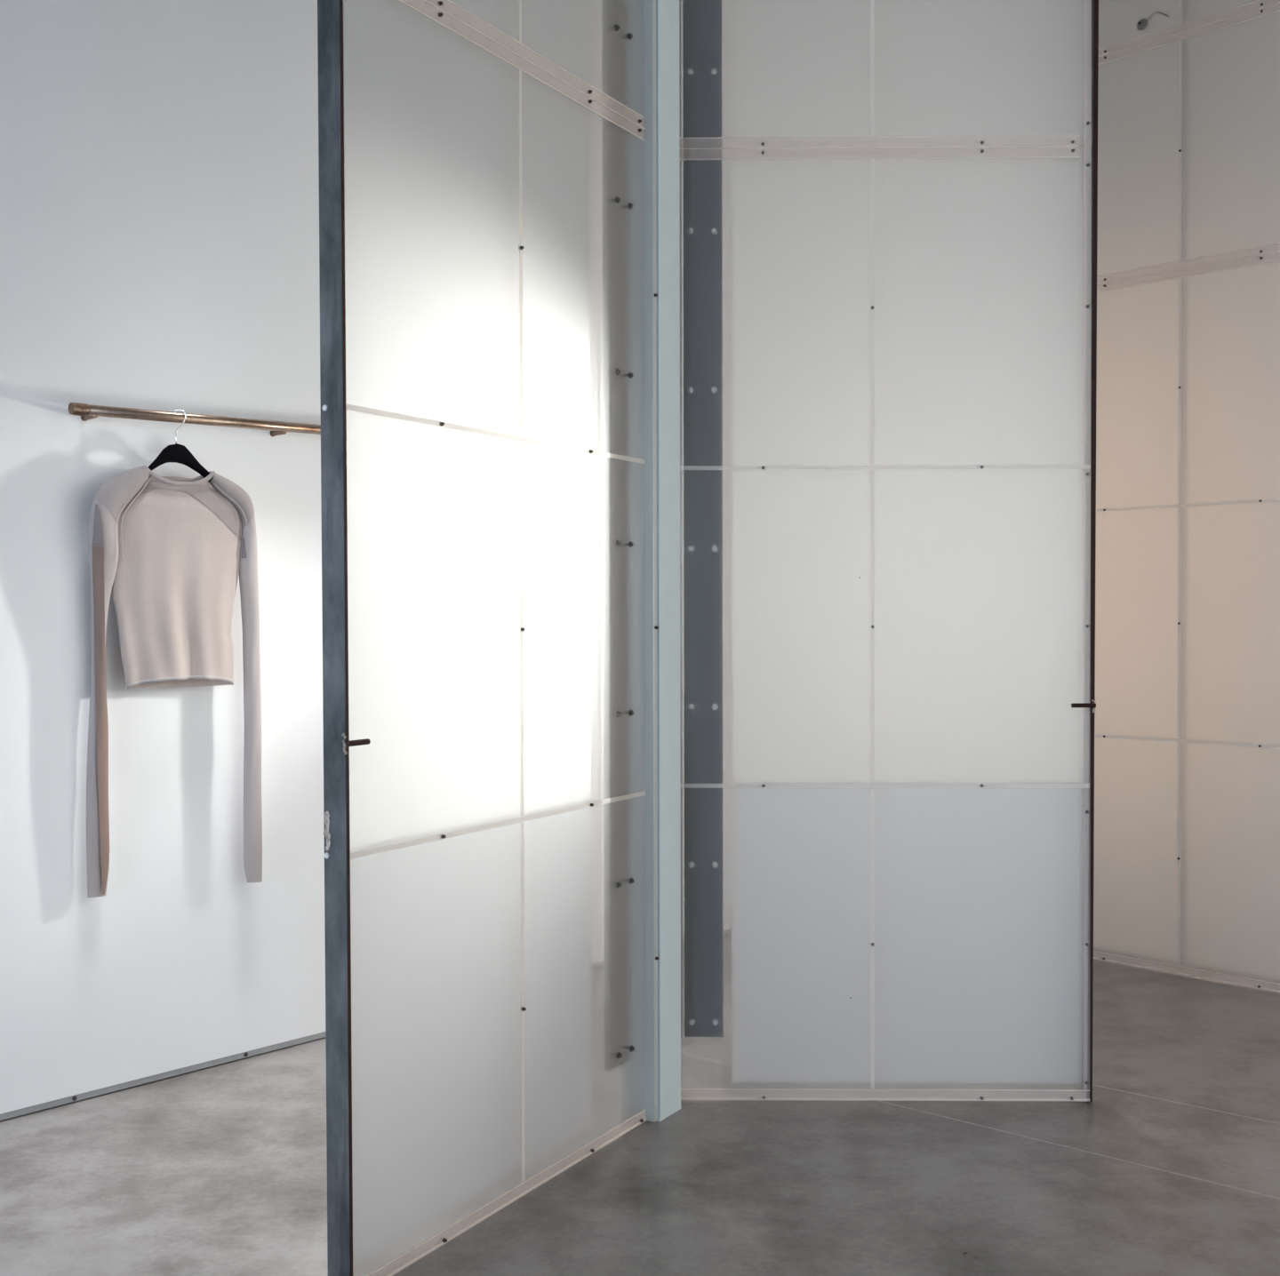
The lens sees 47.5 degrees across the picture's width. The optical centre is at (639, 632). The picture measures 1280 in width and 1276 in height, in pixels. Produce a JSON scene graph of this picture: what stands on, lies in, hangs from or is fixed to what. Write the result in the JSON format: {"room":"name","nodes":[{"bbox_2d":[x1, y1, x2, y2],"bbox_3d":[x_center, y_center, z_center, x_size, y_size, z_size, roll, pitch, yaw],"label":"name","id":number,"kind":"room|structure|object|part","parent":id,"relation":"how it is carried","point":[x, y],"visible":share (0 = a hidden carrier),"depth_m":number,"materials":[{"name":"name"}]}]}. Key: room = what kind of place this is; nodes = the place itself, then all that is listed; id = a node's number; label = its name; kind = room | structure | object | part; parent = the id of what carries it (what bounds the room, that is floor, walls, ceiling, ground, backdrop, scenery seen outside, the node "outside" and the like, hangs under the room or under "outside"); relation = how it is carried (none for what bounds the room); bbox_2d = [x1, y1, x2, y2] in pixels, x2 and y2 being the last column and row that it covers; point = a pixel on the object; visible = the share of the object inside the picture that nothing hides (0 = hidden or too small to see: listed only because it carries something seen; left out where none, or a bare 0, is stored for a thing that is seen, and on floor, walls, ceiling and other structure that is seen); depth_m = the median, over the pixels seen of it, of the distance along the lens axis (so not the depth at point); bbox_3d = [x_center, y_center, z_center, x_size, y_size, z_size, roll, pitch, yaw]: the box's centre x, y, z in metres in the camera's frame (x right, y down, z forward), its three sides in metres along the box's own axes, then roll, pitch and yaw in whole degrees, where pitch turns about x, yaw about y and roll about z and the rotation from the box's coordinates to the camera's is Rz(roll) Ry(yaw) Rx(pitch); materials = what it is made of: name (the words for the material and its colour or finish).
{"room":"clothing store","nodes":[
{"label":"clothing store","id":0,"kind":"room"},
{"bbox_2d":[0,0,1083,1114],"bbox_3d":[-1.643,-0.908,3.854,0.160,4.298,12.600,0,1,42],"label":"wall","id":1,"kind":"structure","parent":0,"point":[159,176],"depth_m":4.07,"materials":[{"name":"white paint"}]},
{"bbox_2d":[68,402,320,436],"bbox_3d":[-1.187,-0.597,4.178,0.082,0.056,0.952,0,1,42],"label":"rail","id":2,"kind":"object","parent":1,"relation":"attached to","point":[86,412],"visible":0.98,"depth_m":4.05,"materials":[{"name":"brown metal"}]},
{"bbox_2d":[148,408,213,482],"bbox_3d":[-1.284,-0.493,4.037,0.038,0.251,0.423,0,1,42],"label":"clothes hanger","id":3,"kind":"object","parent":2,"relation":"hanging from","point":[175,453],"visible":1,"depth_m":4.04,"materials":[{"name":"black plastic"}]},
{"bbox_2d":[86,465,262,897],"bbox_3d":[-1.286,0.138,4.056,0.081,1.185,0.522,0,1,42],"label":"sweater","id":4,"kind":"object","parent":3,"relation":"hanging from","point":[172,552],"visible":1,"depth_m":4.00,"materials":[{"name":"beige fabric"}]},
{"bbox_2d":[0,928,731,1120],"bbox_3d":[-1.632,1.250,3.870,0.140,0.018,12.600,0,1,42],"label":"baseboard","id":5,"kind":"structure","parent":1,"relation":"attached to","point":[73,1099],"depth_m":4.09,"materials":[{"name":"grey metal"}]},
{"bbox_2d":[0,933,1279,1275],"bbox_3d":[1.078,1.358,1.396,7.600,0.150,12.600,0,1,42],"label":"floor","id":6,"kind":"structure","parent":0,"point":[1172,1167],"depth_m":3.40,"materials":[{"name":"concrete"}]},
{"bbox_2d":[317,0,659,1275],"bbox_3d":[-0.284,-0.849,3.240,0.092,4.225,1.169,0,1,30],"label":"panel","id":7,"kind":"object","parent":6,"relation":"on","point":[454,196],"visible":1,"depth_m":3.18,"materials":[{"name":"plastic"}]},
{"bbox_3d":[-0.535,0.210,2.762,0.011,0.011,0.058,0,1,30],"label":"handle rod","id":8,"kind":"part","parent":7,"relation":"part of","materials":[{"name":"black metal"}]},
{"bbox_3d":[-0.063,-0.912,3.638,0.008,4.008,0.104,0,1,30],"label":"hinge plate","id":9,"kind":"part","parent":7,"relation":"part of","materials":[{"name":"grey metal"}]},
{"bbox_2d":[656,0,681,1121],"bbox_3d":[0.030,-0.900,3.801,0.107,4.320,0.118,0,1,30],"label":"square post","id":10,"kind":"object","parent":6,"relation":"on","point":[668,170],"visible":0.52,"depth_m":3.78,"materials":[{"name":"grey metal"}]},
{"bbox_3d":[0.034,1.258,3.824,0.107,0.003,0.118,0,1,30],"label":"foot plate","id":11,"kind":"part","parent":10,"relation":"part of","materials":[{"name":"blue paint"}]},
{"bbox_2d":[679,0,1098,1102],"bbox_3d":[0.630,-0.858,3.893,1.183,4.225,0.070,0,1,1],"label":"panel","id":12,"kind":"object","parent":6,"relation":"on","point":[914,330],"visible":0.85,"depth_m":3.92,"materials":[{"name":"white plastic"}]},
{"bbox_3d":[0.168,-0.915,3.895,0.104,4.008,0.008,0,1,1],"label":"hinge plate","id":13,"kind":"part","parent":12,"relation":"part of","materials":[{"name":"metal"}]},
{"bbox_3d":[1.178,0.195,3.867,0.062,0.011,0.011,0,1,1],"label":"handle rod","id":14,"kind":"part","parent":12,"relation":"part of","materials":[{"name":"black metal"}]},
{"bbox_2d":[1036,0,1279,992],"bbox_3d":[1.963,-0.874,5.246,0.067,4.225,1.173,-1,1,-44],"label":"panel","id":15,"kind":"object","parent":6,"relation":"on","point":[1187,862],"visible":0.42,"depth_m":5.26,"materials":[{"name":"plastic"}]},
{"bbox_2d":[1085,84,1279,746],"bbox_3d":[5.255,-0.932,5.950,7.200,4.320,0.200,0,1,42],"label":"panel frame","id":16,"kind":"structure","parent":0,"point":[1086,152],"depth_m":8.28,"materials":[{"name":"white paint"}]}
]}

